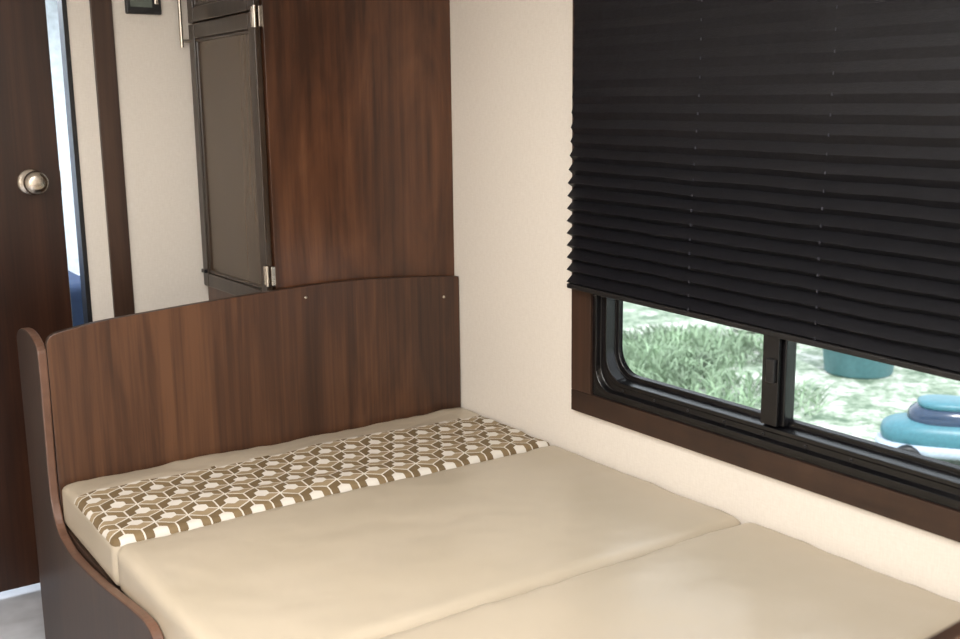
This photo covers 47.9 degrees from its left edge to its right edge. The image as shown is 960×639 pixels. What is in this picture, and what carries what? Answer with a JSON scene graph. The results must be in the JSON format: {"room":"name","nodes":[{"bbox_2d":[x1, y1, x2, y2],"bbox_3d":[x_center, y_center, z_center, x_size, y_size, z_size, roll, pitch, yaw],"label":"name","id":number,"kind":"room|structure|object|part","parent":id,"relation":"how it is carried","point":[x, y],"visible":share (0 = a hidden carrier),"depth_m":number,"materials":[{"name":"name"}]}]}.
{"room":"camper trailer interior","nodes":[
{"label":"camper trailer interior","id":0,"kind":"room"},
{"bbox_2d":[0,583,44,638],"bbox_3d":[-0.917,1.147,2.170,3.250,0.050,6.850,-8,13,-33],"label":"floor","id":1,"kind":"structure","parent":0,"point":[21,609],"depth_m":3.32,"materials":[{"name":"plastic"}]},
{"bbox_2d":[68,270,83,326],"bbox_3d":[-2.533,0.291,4.184,1.840,0.908,1.243,-8,13,-33],"label":"bed","id":2,"kind":"object","parent":1,"relation":"on","point":[74,279],"visible":0.03,"depth_m":4.07,"materials":[{"name":"blue fabric"}]},
{"bbox_2d":[17,328,163,638],"bbox_3d":[-0.949,0.555,2.612,0.023,0.945,1.118,-8,13,-33],"label":"panel","id":3,"kind":"object","parent":1,"relation":"on","point":[78,602],"visible":1,"depth_m":2.83,"materials":[{"name":"brown wood"}]},
{"bbox_2d":[65,525,123,593],"bbox_3d":[-0.442,0.723,3.066,1.273,0.430,0.499,-8,13,-33],"label":"bench","id":4,"kind":"object","parent":1,"relation":"on","point":[80,547],"visible":0.02,"depth_m":2.68,"materials":[{"name":"brown wood"}]},
{"bbox_2d":[62,407,549,585],"bbox_3d":[-0.448,0.446,3.011,1.268,0.133,0.497,-8,13,-33],"label":"backrest cushion","id":5,"kind":"object","parent":4,"relation":"on","point":[106,514],"visible":0.69,"depth_m":2.87,"materials":[{"name":"multicoloured fabric"}]},
{"bbox_2d":[45,276,460,524],"bbox_3d":[-0.592,0.403,3.222,1.272,1.003,0.023,-8,13,-33],"label":"headboard","id":6,"kind":"object","parent":1,"relation":"on","point":[153,388],"visible":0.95,"depth_m":3.11,"materials":[{"name":"brown wood"}]},
{"bbox_2d":[177,0,453,299],"bbox_3d":[-0.523,-0.215,3.530,0.678,2.098,0.573,-8,13,-33],"label":"pantry cabinet","id":7,"kind":"object","parent":1,"relation":"on","point":[323,128],"visible":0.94,"depth_m":3.25,"materials":[{"name":"brown wood"}]},
{"bbox_3d":[-0.774,-1.043,3.200,0.020,0.284,0.529,-8,13,-33],"label":"door frame","id":8,"kind":"part","parent":7,"relation":"part of","materials":[{"name":"brown wood"}]},
{"bbox_3d":[-0.763,-0.488,3.310,0.008,0.748,0.439,-8,13,-33],"label":"door panel","id":9,"kind":"part","parent":7,"relation":"part of","materials":[{"name":"brown wood"}]},
{"bbox_3d":[-0.767,-0.488,3.307,0.020,0.838,0.529,-8,13,-33],"label":"door frame","id":10,"kind":"part","parent":7,"relation":"part of","materials":[{"name":"brown wood"}]},
{"bbox_2d":[927,620,959,638],"bbox_3d":[0.702,0.760,1.356,1.272,0.975,0.020,-8,13,-33],"label":"headboard","id":11,"kind":"object","parent":1,"relation":"on","point":[953,631],"visible":1,"depth_m":1.13,"materials":[{"name":"brown wood"}]},
{"bbox_3d":[0.476,0.966,1.742,1.273,0.430,0.781,-8,13,-33],"label":"bench","id":12,"kind":"object","parent":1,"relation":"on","visible":0},
{"bbox_2d":[379,522,959,638],"bbox_3d":[0.278,0.640,1.962,1.269,0.131,0.601,-8,13,-33],"label":"seat cushion","id":13,"kind":"object","parent":12,"relation":"on","point":[748,580],"visible":1,"depth_m":2.09,"materials":[{"name":"beige leather"}]},
{"bbox_2d":[45,0,79,275],"bbox_3d":[-2.335,-0.265,3.905,3.250,2.100,2.010,-8,13,-33],"label":"wall","id":14,"kind":"structure","parent":0,"point":[51,5],"depth_m":5.19,"materials":[{"name":"white paint"}]},
{"bbox_2d":[66,0,208,321],"bbox_3d":[-1.986,-0.079,2.920,2.597,2.100,0.040,-8,13,-33],"label":"wall","id":15,"kind":"structure","parent":0,"point":[154,78],"depth_m":3.45,"materials":[{"name":"beige paint"}]},
{"bbox_2d":[57,0,92,323],"bbox_3d":[-1.522,-0.088,3.242,0.668,1.984,0.056,-8,13,-33],"label":"liner","id":16,"kind":"object","parent":15,"relation":"attached to","point":[61,4],"visible":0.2,"depth_m":3.34,"materials":[{"name":"plastic"}]},
{"bbox_2d":[0,0,72,591],"bbox_3d":[-1.512,-0.084,3.191,0.592,1.935,0.122,-8,13,-33],"label":"door","id":17,"kind":"structure","parent":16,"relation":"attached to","point":[34,275],"depth_m":3.30,"materials":[{"name":"brown wood"}]},
{"bbox_3d":[-1.336,-0.410,3.234,0.080,0.080,0.092,-8,13,-33],"label":"knob","id":18,"kind":"part","parent":17,"relation":"part of","materials":[{"name":"silver metal"}]},
{"bbox_2d":[89,0,134,316],"bbox_3d":[-1.148,-0.192,3.447,0.065,2.100,0.012,-8,13,-33],"label":"trim","id":19,"kind":"structure","parent":15,"relation":"attached to","point":[101,14],"depth_m":3.38,"materials":[{"name":"brown wood"}]},
{"bbox_2d":[124,0,161,14],"bbox_3d":[-1.049,-0.997,3.361,0.110,0.090,0.023,-8,13,-33],"label":"thermostat","id":20,"kind":"object","parent":15,"relation":"attached to","point":[147,7],"visible":1,"depth_m":3.36,"materials":[{"name":"plastic"}]},
{"bbox_2d":[450,0,959,602],"bbox_3d":[0.946,0.054,2.029,0.070,2.100,4.850,-8,13,-33],"label":"wall","id":21,"kind":"structure","parent":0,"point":[511,60],"depth_m":3.01,"materials":[{"name":"beige paint"}]},
{"bbox_2d":[621,301,763,410],"bbox_3d":[0.518,0.082,2.700,0.005,0.193,0.487,-8,13,-33],"label":"glass","id":22,"kind":"object","parent":21,"relation":"attached to","point":[722,362],"depth_m":2.68,"materials":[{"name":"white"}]},
{"bbox_2d":[566,0,959,380],"bbox_3d":[0.653,-0.444,2.259,0.047,1.020,1.463,-8,13,-33],"label":"pleated shade","id":23,"kind":"object","parent":21,"relation":"attached to","point":[789,170],"visible":1,"depth_m":2.31,"materials":[{"name":"fabric"}]},
{"bbox_3d":[0.658,0.033,2.350,0.026,0.048,1.463,-8,13,-33],"label":"rail","id":24,"kind":"part","parent":23,"relation":"part of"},
{"bbox_2d":[571,389,959,541],"bbox_3d":[0.677,0.333,2.447,0.018,0.060,1.470,-8,13,-33],"label":"sill","id":25,"kind":"structure","parent":21,"relation":"attached to","point":[934,518],"depth_m":2.42,"materials":[{"name":"brown wood"}]},
{"bbox_3d":[0.653,0.116,2.426,0.010,0.055,0.025,-8,13,-33],"label":"sash latch","id":26,"kind":"part","parent":21,"relation":"part of","materials":[{"name":"black plastic"}]},
{"bbox_3d":[0.653,-0.279,2.359,0.012,1.054,0.047,-8,13,-33],"label":"sash stile","id":27,"kind":"part","parent":21,"relation":"part of","materials":[{"name":"black metal"}]},
{"bbox_3d":[0.682,-0.282,2.337,0.048,1.189,1.306,-8,13,-33],"label":"frame","id":28,"kind":"part","parent":21,"relation":"part of","materials":[{"name":"black metal"}]},
{"bbox_3d":[0.674,-0.288,2.368,0.035,1.069,0.062,-8,13,-33],"label":"mullion","id":29,"kind":"part","parent":21,"relation":"part of","materials":[{"name":"black metal"}]},
{"bbox_2d":[791,342,959,466],"bbox_3d":[0.821,0.169,2.263,0.005,0.179,0.412,-8,13,-33],"label":"glass","id":30,"kind":"object","parent":21,"relation":"attached to","point":[903,409],"depth_m":2.25,"materials":[{"name":"white"}]},
{"bbox_3d":[-0.014,0.634,2.443,1.216,0.030,0.909,-8,13,-33],"label":"table","id":31,"kind":"object","parent":21,"relation":"attached to","visible":0},
{"bbox_2d":[117,445,740,638],"bbox_3d":[-0.100,0.541,2.509,1.270,0.127,0.740,-8,13,-33],"label":"seat cushion","id":32,"kind":"object","parent":31,"relation":"on","point":[393,557],"visible":0.91,"depth_m":2.39,"materials":[{"name":"beige leather"}]}
]}

